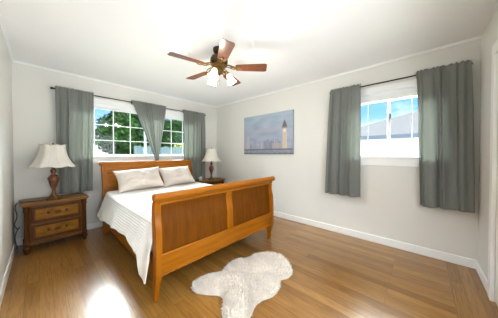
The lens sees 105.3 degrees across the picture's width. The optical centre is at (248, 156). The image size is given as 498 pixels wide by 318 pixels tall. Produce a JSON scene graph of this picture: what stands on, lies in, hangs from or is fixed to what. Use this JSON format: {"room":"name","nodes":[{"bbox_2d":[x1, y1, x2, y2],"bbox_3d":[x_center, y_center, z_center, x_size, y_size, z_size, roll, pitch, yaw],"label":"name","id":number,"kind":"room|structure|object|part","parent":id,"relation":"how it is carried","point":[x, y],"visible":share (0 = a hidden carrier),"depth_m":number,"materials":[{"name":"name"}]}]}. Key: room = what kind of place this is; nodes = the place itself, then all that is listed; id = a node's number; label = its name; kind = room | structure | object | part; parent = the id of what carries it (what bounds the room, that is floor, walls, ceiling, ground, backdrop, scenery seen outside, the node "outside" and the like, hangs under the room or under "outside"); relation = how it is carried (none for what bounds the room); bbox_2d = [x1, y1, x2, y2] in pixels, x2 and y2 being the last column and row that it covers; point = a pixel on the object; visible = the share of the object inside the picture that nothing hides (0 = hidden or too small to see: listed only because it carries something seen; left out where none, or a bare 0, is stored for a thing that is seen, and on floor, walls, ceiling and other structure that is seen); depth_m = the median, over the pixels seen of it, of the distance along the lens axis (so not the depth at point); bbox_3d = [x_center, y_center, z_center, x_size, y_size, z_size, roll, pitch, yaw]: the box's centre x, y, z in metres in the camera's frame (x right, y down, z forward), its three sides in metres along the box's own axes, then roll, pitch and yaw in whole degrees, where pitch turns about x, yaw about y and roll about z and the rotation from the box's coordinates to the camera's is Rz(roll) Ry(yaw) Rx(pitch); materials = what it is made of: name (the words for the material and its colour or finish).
{"room":"bedroom","nodes":[
{"label":"bedroom","id":0,"kind":"room"},
{"bbox_2d":[0,25,14,286],"bbox_3d":[-1.456,-0.014,0.910,4.554,2.440,0.140,1,1,42],"label":"wall","id":1,"kind":"structure","parent":0,"point":[7,229],"depth_m":1.96,"materials":[{"name":"white paint"}]},
{"bbox_2d":[0,12,13,61],"bbox_3d":[-1.454,-1.225,0.999,4.414,0.020,0.020,1,1,42],"label":"trim","id":2,"kind":"structure","parent":1,"relation":"attached to","point":[1,19],"depth_m":1.96,"materials":[{"name":"white paint"}]},
{"bbox_2d":[0,240,15,307],"bbox_3d":[-1.451,1.156,1.025,4.400,0.098,0.014,1,1,42],"label":"baseboard","id":3,"kind":"structure","parent":1,"relation":"attached to","point":[6,275],"depth_m":1.82,"materials":[{"name":"white paint"}]},
{"bbox_2d":[12,62,215,238],"bbox_3d":[-2.024,-0.053,3.774,0.140,2.440,3.615,1,1,42],"label":"wall","id":4,"kind":"structure","parent":0,"point":[33,100],"depth_m":2.69,"materials":[{"name":"white paint"}]},
{"bbox_2d":[16,221,102,245],"bbox_3d":[-1.967,1.118,3.738,0.014,0.098,3.335,1,1,42],"label":"baseboard","id":5,"kind":"structure","parent":4,"relation":"attached to","point":[19,241],"depth_m":3.07,"materials":[{"name":"white paint"}]},
{"bbox_2d":[13,61,215,107],"bbox_3d":[-1.965,-1.262,3.704,0.020,0.020,3.335,1,1,42],"label":"trim","id":6,"kind":"structure","parent":4,"relation":"attached to","point":[13,61],"depth_m":3.13,"materials":[{"name":"white paint"}]},
{"bbox_2d":[50,87,205,115],"bbox_3d":[-1.951,-0.977,3.667,0.095,0.060,2.615,1,1,42],"label":"curtain rod","id":7,"kind":"object","parent":4,"relation":"attached to","point":[50,87],"visible":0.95,"depth_m":3.25,"materials":[{"name":"black metal"}]},
{"bbox_2d":[55,85,93,193],"bbox_3d":[-2.612,-0.241,2.870,0.088,1.561,0.431,1,1,42],"label":"curtain","id":8,"kind":"object","parent":7,"relation":"hanging from","point":[74,108],"visible":0.94,"depth_m":2.85,"materials":[{"name":"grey fabric"}]},
{"bbox_3d":[-1.928,-0.987,3.647,0.016,0.016,2.515,1,1,42],"label":"rod","id":9,"kind":"part","parent":7,"relation":"part of","materials":[{"name":"black metal"}]},
{"bbox_2d":[131,100,165,159],"bbox_3d":[-1.907,-0.259,3.665,0.062,1.547,0.636,1,1,42],"label":"curtain","id":10,"kind":"object","parent":7,"relation":"hanging from","point":[151,116],"visible":0.77,"depth_m":3.68,"materials":[{"name":"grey fabric"}]},
{"bbox_2d":[183,110,204,178],"bbox_3d":[-1.248,-0.259,4.378,0.080,1.567,0.567,1,1,42],"label":"curtain","id":11,"kind":"object","parent":7,"relation":"hanging from","point":[194,122],"visible":0.88,"depth_m":4.38,"materials":[{"name":"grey fabric"}]},
{"bbox_2d":[93,98,183,163],"bbox_3d":[-2.019,-0.430,3.734,0.175,1.075,2.370,1,1,42],"label":"window","id":12,"kind":"structure","parent":4,"relation":"in","point":[97,158],"depth_m":3.49,"materials":[{"name":"white paint"}]},
{"bbox_2d":[94,104,136,113],"bbox_3d":[-2.341,-0.830,3.357,0.047,0.071,0.620,1,1,42],"label":"window blind","id":13,"kind":"object","parent":12,"relation":"attached to","point":[103,107],"depth_m":3.31,"materials":[{"name":"white plastic"}]},
{"bbox_3d":[-2.405,-0.428,3.375,0.024,0.834,1.083,1,1,42],"label":"sash","id":14,"kind":"part","parent":12,"relation":"part of","materials":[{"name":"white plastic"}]},
{"bbox_3d":[-1.997,-0.007,3.719,0.115,0.030,2.370,1,1,42],"label":"sill","id":15,"kind":"part","parent":12,"relation":"part of","materials":[{"name":"white paint"}]},
{"bbox_3d":[-1.983,-0.482,3.700,0.020,0.970,2.320,1,1,42],"label":"casing","id":16,"kind":"part","parent":12,"relation":"part of","materials":[{"name":"white paint"}]},
{"bbox_3d":[-1.718,-0.439,4.170,0.024,0.834,1.083,1,1,42],"label":"sash","id":17,"kind":"part","parent":12,"relation":"part of","materials":[{"name":"white plastic"}]},
{"bbox_2d":[165,115,183,120],"bbox_3d":[-1.629,-0.841,4.141,0.047,0.071,0.406,1,1,42],"label":"window blind","id":18,"kind":"object","parent":12,"relation":"attached to","point":[166,116],"depth_m":4.12,"materials":[{"name":"white plastic"}]},
{"bbox_2d":[0,0,497,106],"bbox_3d":[-0.339,-1.312,2.225,4.694,0.120,3.615,1,1,42],"label":"ceiling","id":19,"kind":"structure","parent":0,"point":[128,43],"depth_m":1.92,"materials":[{"name":"white paint"}]},
{"bbox_2d":[181,23,253,63],"bbox_3d":[-0.344,-1.241,2.172,0.810,0.020,0.810,1,1,42],"label":"ceiling medallion","id":20,"kind":"object","parent":19,"relation":"attached to","point":[199,40],"visible":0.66,"depth_m":2.03,"materials":[{"name":"white paint"}]},
{"bbox_2d":[167,38,266,86],"bbox_3d":[-0.370,-1.013,2.183,1.046,0.436,1.065,1,1,42],"label":"ceiling fan","id":21,"kind":"object","parent":20,"relation":"hanging from","point":[218,60],"visible":1,"depth_m":2.12,"materials":[{"name":"brown wood"}]},
{"bbox_3d":[-0.643,-1.013,1.962,0.355,0.034,0.132,-1,1,-36],"label":"blade","id":22,"kind":"part","parent":21,"relation":"part of","materials":[{"name":"brown wood"}]},
{"bbox_3d":[-0.639,-1.019,2.394,0.355,0.034,0.132,1,1,36],"label":"blade","id":23,"kind":"part","parent":21,"relation":"part of","materials":[{"name":"brown wood"}]},
{"bbox_3d":[-0.450,-0.901,2.284,0.112,0.129,0.112,0,1,-1],"label":"lamp shade","id":24,"kind":"part","parent":21,"relation":"part of","materials":[{"name":"beige glass"}]},
{"bbox_3d":[-0.383,-0.898,2.031,0.112,0.129,0.112,0,1,-31],"label":"lamp shade","id":25,"kind":"part","parent":21,"relation":"part of","materials":[{"name":"beige glass"}]},
{"bbox_3d":[-0.233,-1.012,1.825,0.132,0.034,0.355,0,1,-18],"label":"blade","id":26,"kind":"part","parent":21,"relation":"part of","materials":[{"name":"brown wood"}]},
{"bbox_3d":[-0.198,-0.900,2.215,0.112,0.129,0.112,0,1,32],"label":"lamp shade","id":27,"kind":"part","parent":21,"relation":"part of","materials":[{"name":"beige glass"}]},
{"bbox_3d":[-0.227,-1.021,2.524,0.132,0.034,0.355,0,1,18],"label":"blade","id":28,"kind":"part","parent":21,"relation":"part of","materials":[{"name":"brown wood"}]},
{"bbox_3d":[0.024,-1.016,2.172,0.355,0.034,0.132,0,1,0],"label":"blade","id":29,"kind":"part","parent":21,"relation":"part of","materials":[{"name":"brown wood"}]},
{"bbox_2d":[0,216,497,317],"bbox_3d":[-0.339,1.248,2.260,4.694,0.120,3.615,1,1,42],"label":"floor","id":30,"kind":"structure","parent":0,"point":[334,275],"depth_m":1.84,"materials":[{"name":"brown wood"}]},
{"bbox_2d":[19,192,88,254],"bbox_3d":[-2.650,0.873,2.607,0.410,0.620,0.636,1,1,38],"label":"nightstand","id":31,"kind":"object","parent":30,"relation":"on","point":[44,220],"visible":0.99,"depth_m":2.47,"materials":[{"name":"brown wood"}]},
{"bbox_3d":[-2.692,0.845,2.300,0.068,0.485,0.068,1,1,38],"label":"corner post","id":32,"kind":"part","parent":31,"relation":"part of","materials":[{"name":"brown wood"}]},
{"bbox_2d":[14,143,75,252],"bbox_3d":[-2.607,0.491,2.472,0.459,1.348,0.552,0,1,31],"label":"table lamp","id":33,"kind":"object","parent":31,"relation":"on","point":[54,156],"visible":1,"depth_m":2.42,"materials":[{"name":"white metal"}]},
{"bbox_3d":[-2.735,0.860,2.367,0.289,0.619,0.078,0,1,-28],"label":"power cord","id":34,"kind":"part","parent":33,"relation":"part of","materials":[{"name":"brown plastic"}]},
{"bbox_3d":[-2.584,-0.009,2.505,0.433,0.296,0.433,0,1,8],"label":"lamp shade","id":35,"kind":"part","parent":33,"relation":"part of","materials":[{"name":"white fabric"}]},
{"bbox_3d":[-2.584,-0.014,2.505,0.438,0.309,0.438,-1,1,-37],"label":"shade trim","id":36,"kind":"part","parent":33,"relation":"part of","materials":[{"name":"beige fabric"}]},
{"bbox_3d":[-2.531,0.938,2.516,0.032,0.197,0.468,1,1,38],"label":"drawer","id":37,"kind":"part","parent":31,"relation":"part of","materials":[{"name":"brown wood"}]},
{"bbox_3d":[-2.531,0.721,2.513,0.032,0.197,0.468,1,1,38],"label":"drawer","id":38,"kind":"part","parent":31,"relation":"part of","materials":[{"name":"brown wood"}]},
{"bbox_3d":[-2.515,0.721,2.501,0.012,0.189,0.460,1,1,38],"label":"drawer frame","id":39,"kind":"part","parent":31,"relation":"part of","materials":[{"name":"brown wood"}]},
{"bbox_3d":[-2.517,0.721,2.502,0.006,0.125,0.396,1,1,38],"label":"drawer panel","id":40,"kind":"part","parent":31,"relation":"part of","materials":[{"name":"brown wood"}]},
{"bbox_3d":[-2.515,0.938,2.503,0.012,0.189,0.460,1,1,38],"label":"drawer frame","id":41,"kind":"part","parent":31,"relation":"part of","materials":[{"name":"brown wood"}]},
{"bbox_3d":[-2.661,1.068,2.618,0.373,0.040,0.560,1,1,38],"label":"moulding","id":42,"kind":"part","parent":31,"relation":"part of","materials":[{"name":"brown wood"}]},
{"bbox_3d":[-2.517,0.938,2.505,0.006,0.125,0.396,1,1,38],"label":"drawer panel","id":43,"kind":"part","parent":31,"relation":"part of","materials":[{"name":"brown wood"}]},
{"bbox_3d":[-2.504,0.718,2.492,0.027,0.049,0.202,1,1,38],"label":"drawer pull","id":44,"kind":"part","parent":31,"relation":"part of","materials":[{"name":"gold metal"}]},
{"bbox_3d":[-2.504,0.935,2.495,0.027,0.049,0.202,1,1,38],"label":"drawer pull","id":45,"kind":"part","parent":31,"relation":"part of","materials":[{"name":"gold metal"}]},
{"bbox_3d":[-2.364,0.839,2.724,0.068,0.485,0.068,1,1,38],"label":"corner post","id":46,"kind":"part","parent":31,"relation":"part of","materials":[{"name":"brown wood"}]},
{"bbox_2d":[99,160,274,302],"bbox_3d":[-1.012,0.631,2.847,2.251,1.097,1.646,1,1,42],"label":"sleigh bed","id":47,"kind":"object","parent":30,"relation":"on","point":[189,225],"visible":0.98,"depth_m":1.95,"materials":[{"name":"brown wood"}]},
{"bbox_3d":[-2.269,0.643,2.986,0.191,1.070,0.065,1,1,42],"label":"headboard post","id":48,"kind":"part","parent":47,"relation":"part of","materials":[{"name":"brown wood"}]},
{"bbox_3d":[-1.491,0.948,2.259,1.965,0.180,0.024,1,1,42],"label":"rail","id":49,"kind":"part","parent":47,"relation":"part of","materials":[{"name":"brown wood"}]},
{"bbox_3d":[-1.750,0.560,3.516,0.085,0.620,1.426,1,1,42],"label":"headboard panel","id":50,"kind":"part","parent":47,"relation":"part of","materials":[{"name":"brown wood"}]},
{"bbox_3d":[-1.793,0.175,3.550,0.107,0.150,1.420,1,1,42],"label":"headboard rail","id":51,"kind":"part","parent":47,"relation":"part of","materials":[{"name":"brown wood"}]},
{"bbox_3d":[-0.754,0.767,1.555,0.096,0.860,0.043,1,1,42],"label":"footboard post","id":52,"kind":"part","parent":47,"relation":"part of","materials":[{"name":"brown wood"}]},
{"bbox_3d":[-1.270,0.627,4.084,0.191,1.070,0.065,1,1,42],"label":"headboard post","id":53,"kind":"part","parent":47,"relation":"part of","materials":[{"name":"brown wood"}]},
{"bbox_3d":[-0.497,0.598,1.843,0.046,0.410,0.708,1,1,42],"label":"footboard panel","id":54,"kind":"part","parent":47,"relation":"part of","materials":[{"name":"brown wood"}]},
{"bbox_3d":[-0.223,0.349,2.125,0.078,0.080,1.524,1,1,42],"label":"footboard rail","id":55,"kind":"part","parent":47,"relation":"part of","materials":[{"name":"brown wood"}]},
{"bbox_3d":[-0.224,0.889,2.134,0.056,0.180,1.524,1,1,42],"label":"footboard rail","id":56,"kind":"part","parent":47,"relation":"part of","materials":[{"name":"brown wood"}]},
{"bbox_3d":[0.035,0.590,2.429,0.046,0.410,0.708,1,1,42],"label":"footboard panel","id":57,"kind":"part","parent":47,"relation":"part of","materials":[{"name":"brown wood"}]},
{"bbox_3d":[0.300,0.751,2.714,0.096,0.860,0.043,1,1,42],"label":"footboard post","id":58,"kind":"part","parent":47,"relation":"part of","materials":[{"name":"brown wood"}]},
{"bbox_3d":[-0.989,0.749,2.827,1.900,0.368,1.476,1,1,42],"label":"mattress","id":59,"kind":"object","parent":47,"relation":"on","visible":0},
{"bbox_2d":[97,182,210,283],"bbox_3d":[-0.944,0.763,2.780,1.906,0.477,1.758,1,1,42],"label":"coverlet","id":60,"kind":"object","parent":59,"relation":"on","point":[129,213],"visible":0.42,"depth_m":2.11,"materials":[{"name":"white fabric"}]},
{"bbox_2d":[113,167,164,192],"bbox_3d":[-1.758,0.359,3.074,0.710,0.357,0.295,-1,1,-45],"label":"pillow","id":61,"kind":"object","parent":60,"relation":"on","point":[135,179],"visible":1,"depth_m":2.97,"materials":[{"name":"beige fabric"}]},
{"bbox_2d":[159,166,195,186],"bbox_3d":[-1.342,0.353,3.561,0.301,0.338,0.630,1,1,38],"label":"pillow","id":62,"kind":"object","parent":60,"relation":"on","point":[172,175],"visible":0.98,"depth_m":3.44,"materials":[{"name":"beige fabric"}]},
{"bbox_2d":[195,177,224,184],"bbox_3d":[-0.936,0.846,4.530,0.410,0.620,0.636,1,1,42],"label":"nightstand","id":63,"kind":"object","parent":30,"relation":"on","point":[216,181],"visible":0.15,"depth_m":4.45,"materials":[{"name":"brown wood"}]},
{"bbox_2d":[202,148,220,179],"bbox_3d":[-0.874,0.164,4.404,0.438,0.746,0.438,0,1,30],"label":"table lamp","id":64,"kind":"object","parent":63,"relation":"on","point":[211,155],"visible":1,"depth_m":4.29,"materials":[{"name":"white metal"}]},
{"bbox_3d":[-0.874,-0.036,4.401,0.433,0.296,0.433,0,1,30],"label":"lamp shade","id":65,"kind":"part","parent":64,"relation":"part of","materials":[{"name":"white fabric"}]},
{"bbox_2d":[190,251,292,317],"bbox_3d":[0.015,1.163,1.867,0.742,0.057,1.142,1,1,42],"label":"sheepskin rug","id":66,"kind":"object","parent":30,"relation":"on","point":[243,283],"visible":1,"depth_m":1.76,"materials":[{"name":"white fur"}]},
{"bbox_2d":[445,261,497,317],"bbox_3d":[1.200,1.216,0.859,0.227,0.021,3.313,1,1,42],"label":"trim","id":67,"kind":"structure","parent":30,"relation":"attached to","point":[470,297],"depth_m":1.65,"materials":[{"name":"brown wood"}]},
{"bbox_2d":[216,39,480,260],"bbox_3d":[0.881,-0.049,3.481,4.554,2.440,0.140,1,1,42],"label":"wall","id":68,"kind":"structure","parent":0,"point":[388,205],"depth_m":2.85,"materials":[{"name":"white paint"}]},
{"bbox_2d":[244,109,293,153],"bbox_3d":[0.351,-0.453,3.838,1.222,0.807,0.032,1,1,42],"label":"print","id":69,"kind":"object","parent":68,"relation":"attached to","point":[272,133],"visible":1,"depth_m":3.75,"materials":[{"name":"grey"}]},
{"bbox_2d":[216,36,481,107],"bbox_3d":[0.775,-1.259,3.452,4.414,0.020,0.020,1,1,42],"label":"trim","id":70,"kind":"structure","parent":68,"relation":"attached to","point":[479,37],"depth_m":2.58,"materials":[{"name":"white paint"}]},
{"bbox_2d":[274,211,476,268],"bbox_3d":[0.783,1.122,3.482,4.400,0.098,0.014,1,1,42],"label":"baseboard","id":71,"kind":"structure","parent":68,"relation":"attached to","point":[471,263],"depth_m":2.50,"materials":[{"name":"white paint"}]},
{"bbox_2d":[361,79,418,166],"bbox_3d":[1.864,-0.414,2.545,1.210,1.075,0.175,1,1,42],"label":"window","id":72,"kind":"structure","parent":68,"relation":"in","point":[402,160],"depth_m":2.52,"materials":[{"name":"white paint"}]},
{"bbox_3d":[1.722,-0.394,2.735,0.509,0.784,0.024,1,1,42],"label":"sash","id":73,"kind":"part","parent":72,"relation":"part of","materials":[{"name":"white plastic"}]},
{"bbox_2d":[361,87,416,103],"bbox_3d":[1.856,-0.808,2.532,0.962,0.094,0.047,1,1,42],"label":"window blind","id":74,"kind":"object","parent":72,"relation":"attached to","point":[408,92],"visible":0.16,"depth_m":2.50,"materials":[{"name":"white plastic"}]},
{"bbox_3d":[1.856,-0.768,2.532,0.958,0.014,0.042,1,1,42],"label":"rail","id":75,"kind":"part","parent":74,"relation":"part of","materials":[{"name":"white plastic"}]},
{"bbox_3d":[1.831,-0.466,2.509,1.160,0.970,0.020,1,1,42],"label":"casing","id":76,"kind":"part","parent":72,"relation":"part of","materials":[{"name":"white paint"}]},
{"bbox_3d":[1.844,0.009,2.529,1.210,0.030,0.115,1,1,42],"label":"sill","id":77,"kind":"part","parent":72,"relation":"part of","materials":[{"name":"white paint"}]},
{"bbox_3d":[2.085,-0.390,2.440,0.505,0.784,0.024,1,1,42],"label":"sash","id":78,"kind":"part","parent":72,"relation":"part of","materials":[{"name":"white plastic"}]},
{"bbox_2d":[360,62,472,87],"bbox_3d":[1.801,-0.960,2.473,1.445,0.060,0.095,1,1,42],"label":"curtain rod","id":79,"kind":"object","parent":68,"relation":"attached to","point":[471,62],"visible":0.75,"depth_m":2.43,"materials":[{"name":"black metal"}]},
{"bbox_2d":[325,84,360,196],"bbox_3d":[1.368,-0.227,2.790,0.482,1.587,0.110,1,1,42],"label":"curtain","id":80,"kind":"object","parent":79,"relation":"hanging from","point":[343,159],"visible":1,"depth_m":2.76,"materials":[{"name":"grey fabric"}]},
{"bbox_3d":[1.781,-0.970,2.450,1.345,0.016,0.016,1,1,42],"label":"rod","id":81,"kind":"part","parent":79,"relation":"part of","materials":[{"name":"black metal"}]},
{"bbox_2d":[416,60,474,212],"bbox_3d":[2.140,-0.218,2.092,0.468,1.586,0.104,1,1,42],"label":"curtain","id":82,"kind":"object","parent":79,"relation":"hanging from","point":[444,93],"visible":1,"depth_m":2.06,"materials":[{"name":"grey fabric"}]},
{"bbox_2d":[478,5,497,301],"bbox_3d":[1.345,-0.011,0.711,0.140,2.440,3.335,1,1,42],"label":"wall","id":83,"kind":"structure","parent":0,"point":[489,37],"depth_m":1.80,"materials":[{"name":"white paint"}]},
{"bbox_2d":[476,261,487,291],"bbox_3d":[2.227,1.145,1.811,0.014,0.098,0.516,1,1,42],"label":"baseboard","id":84,"kind":"structure","parent":83,"relation":"attached to","point":[479,270],"depth_m":1.80,"materials":[{"name":"white paint"}]},
{"bbox_2d":[487,39,497,305],"bbox_3d":[1.732,0.142,1.250,0.101,2.120,0.980,1,1,42],"label":"door","id":85,"kind":"structure","parent":83,"relation":"in","point":[492,292],"depth_m":1.56,"materials":[{"name":"white paint"}]},
{"label":"outside","id":86,"kind":"structure","parent":0,"visible":0},
{"bbox_3d":[-1.187,1.603,12.047,70.000,0.200,70.000,1,1,42],"label":"ground","id":87,"kind":"structure","parent":86,"visible":0},
{"bbox_2d":[93,110,149,153],"bbox_3d":[-5.771,-0.477,9.133,2.158,4.050,2.980,1,1,42],"label":"leafy tree","id":88,"kind":"object","parent":87,"relation":"on","point":[105,132],"visible":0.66,"depth_m":8.34,"materials":[{"name":"green plant"}]},
{"bbox_2d":[134,146,183,153],"bbox_3d":[-3.653,0.551,8.531,0.162,2.000,2.724,1,1,42],"label":"fence","id":89,"kind":"object","parent":87,"relation":"on","point":[137,149],"visible":0.24,"depth_m":8.27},
{"bbox_2d":[161,119,183,147],"bbox_3d":[-5.657,-0.755,13.468,2.650,4.485,3.075,0,1,16],"label":"leafy tree","id":90,"kind":"object","parent":87,"relation":"on","point":[176,124],"visible":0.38,"depth_m":12.77,"materials":[{"name":"green plant"}]},
{"bbox_2d":[361,111,418,153],"bbox_3d":[8.573,-0.250,7.372,9.300,3.633,6.750,1,1,42],"label":"house","id":91,"kind":"structure","parent":87,"relation":"on","point":[400,137],"depth_m":6.82,"materials":[{"name":"white paint"}]}
]}

